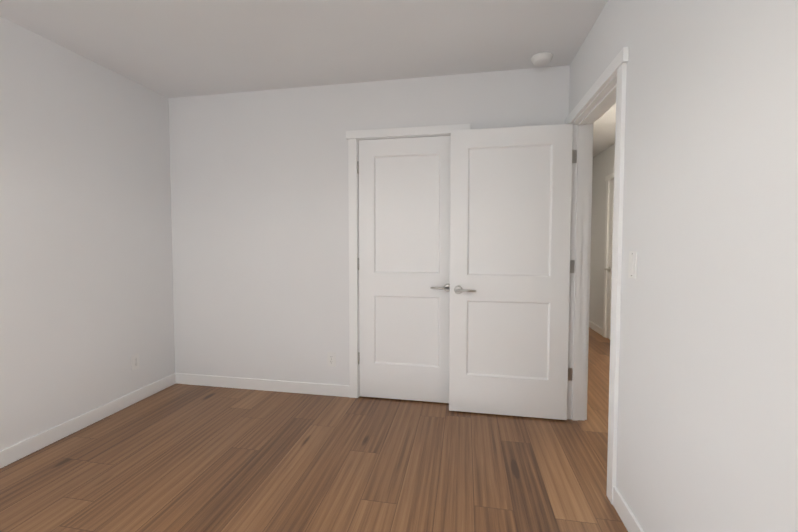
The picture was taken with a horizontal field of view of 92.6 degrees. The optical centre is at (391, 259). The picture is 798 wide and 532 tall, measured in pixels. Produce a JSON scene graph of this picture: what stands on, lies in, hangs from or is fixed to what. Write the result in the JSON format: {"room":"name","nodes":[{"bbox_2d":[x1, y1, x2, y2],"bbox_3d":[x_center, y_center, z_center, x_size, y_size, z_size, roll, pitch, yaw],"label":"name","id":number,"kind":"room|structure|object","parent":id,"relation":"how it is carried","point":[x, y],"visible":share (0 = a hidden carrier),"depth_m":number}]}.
{"room":"empty bedroom","nodes":[
{"label":"empty bedroom","id":0,"kind":"room"},
{"bbox_2d":[0,16,174,450],"bbox_3d":[-2.337,-0.066,1.483,0.150,2.470,5.750,0,2,11],"label":"wall","id":1,"kind":"structure","parent":0,"point":[86,291],"depth_m":2.49},
{"bbox_2d":[0,373,175,467],"bbox_3d":[-2.336,1.141,1.100,0.015,0.092,4.600,0,2,11],"label":"baseboard","id":2,"kind":"structure","parent":1,"relation":"attached to","point":[18,451],"depth_m":2.50},
{"bbox_2d":[131,353,139,369],"bbox_3d":[-1.982,0.794,2.946,0.009,0.115,0.070,0,2,11],"label":"electrical outlet","id":3,"kind":"object","parent":1,"relation":"attached to","point":[135,362],"visible":1,"depth_m":2.94},
{"bbox_2d":[0,0,615,157],"bbox_3d":[0.076,-1.398,2.110,4.732,0.140,8.100,0,2,11],"label":"ceiling","id":4,"kind":"structure","parent":0,"point":[175,48],"depth_m":2.30},
{"bbox_2d":[531,52,552,65],"bbox_3d":[0.999,-1.325,2.537,0.136,0.042,0.136,0,2,11],"label":"smoke detector","id":5,"kind":"object","parent":4,"relation":"attached to","point":[541,59],"visible":1,"depth_m":2.50},
{"bbox_2d":[0,327,627,531],"bbox_3d":[0.076,1.200,2.219,4.732,0.120,8.100,0,2,11],"label":"floor","id":6,"kind":"structure","parent":0,"point":[184,458],"depth_m":2.08},
{"bbox_2d":[169,65,569,384],"bbox_3d":[-0.325,-0.132,3.066,3.205,2.470,0.120,0,2,11],"label":"wall","id":7,"kind":"structure","parent":0,"point":[260,217],"depth_m":3.11},
{"bbox_2d":[176,373,348,396],"bbox_3d":[-1.110,1.052,3.199,1.571,0.092,0.013,0,2,11],"label":"baseboard","id":8,"kind":"structure","parent":7,"relation":"attached to","point":[181,378],"depth_m":3.18},
{"bbox_2d":[327,352,335,366],"bbox_3d":[-0.487,0.806,3.071,0.070,0.115,0.009,0,2,11],"label":"electrical outlet","id":9,"kind":"object","parent":7,"relation":"attached to","point":[331,358],"visible":1,"depth_m":3.07},
{"bbox_2d":[357,136,450,402],"bbox_3d":[0.110,0.088,2.948,0.766,2.020,0.154,0,2,11],"label":"closet door","id":10,"kind":"structure","parent":7,"relation":"in","point":[404,250],"depth_m":2.94},
{"bbox_2d":[346,124,469,397],"bbox_3d":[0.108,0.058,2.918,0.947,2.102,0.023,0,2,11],"label":"trim","id":11,"kind":"structure","parent":7,"relation":"attached to","point":[352,136],"depth_m":2.97},
{"bbox_2d":[589,160,592,313],"bbox_3d":[2.443,-0.244,5.730,0.987,2.470,0.100,0,2,11],"label":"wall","id":12,"kind":"structure","parent":0,"point":[591,221],"depth_m":5.58},
{"bbox_2d":[589,143,614,328],"bbox_3d":[2.262,-0.077,1.746,0.160,2.470,8.000,0,2,11],"label":"wall","id":13,"kind":"structure","parent":0,"point":[603,163],"depth_m":5.26},
{"bbox_2d":[589,320,602,335],"bbox_3d":[2.850,0.963,5.319,0.015,0.092,0.572,0,2,11],"label":"baseboard","id":14,"kind":"structure","parent":13,"relation":"attached to","point":[596,328],"depth_m":5.25},
{"bbox_2d":[603,173,613,337],"bbox_3d":[2.765,-0.010,4.536,0.143,2.102,0.951,0,2,11],"label":"door frame","id":15,"kind":"structure","parent":13,"relation":"attached to","point":[609,178],"depth_m":4.94},
{"bbox_2d":[604,179,613,338],"bbox_3d":[2.733,0.021,4.540,0.154,2.020,0.770,0,2,11],"label":"hall door","id":16,"kind":"structure","parent":13,"relation":"in","point":[609,269],"depth_m":4.85},
{"bbox_2d":[569,0,797,531],"bbox_3d":[1.155,-0.086,1.958,0.120,2.470,8.000,0,2,11],"label":"wall","id":17,"kind":"structure","parent":0,"point":[707,435],"depth_m":1.13},
{"bbox_2d":[449,124,576,419],"bbox_3d":[0.834,0.099,2.679,0.847,2.020,0.154,0,2,11],"label":"entry door","id":18,"kind":"structure","parent":17,"relation":"in","point":[511,266],"depth_m":2.67},
{"bbox_2d":[567,74,616,420],"bbox_3d":[1.204,0.113,2.217,0.120,2.052,0.850,0,2,11],"label":"trim","id":19,"kind":"structure","parent":17,"relation":"attached to","point":[599,104],"depth_m":2.61},
{"bbox_2d":[565,47,628,504],"bbox_3d":[1.204,0.088,2.216,0.166,2.102,1.012,0,2,11],"label":"door frame","id":20,"kind":"structure","parent":17,"relation":"attached to","point":[618,65],"depth_m":1.78},
{"bbox_2d":[613,486,643,531],"bbox_3d":[0.704,1.186,0.017,0.015,0.092,3.617,0,2,11],"label":"baseboard","id":21,"kind":"structure","parent":17,"relation":"attached to","point":[623,510],"depth_m":1.66},
{"bbox_2d":[628,251,636,278],"bbox_3d":[1.024,0.024,1.626,0.010,0.115,0.070,0,2,11],"label":"light switch","id":22,"kind":"object","parent":17,"relation":"attached to","point":[632,272],"visible":1,"depth_m":1.61}
]}

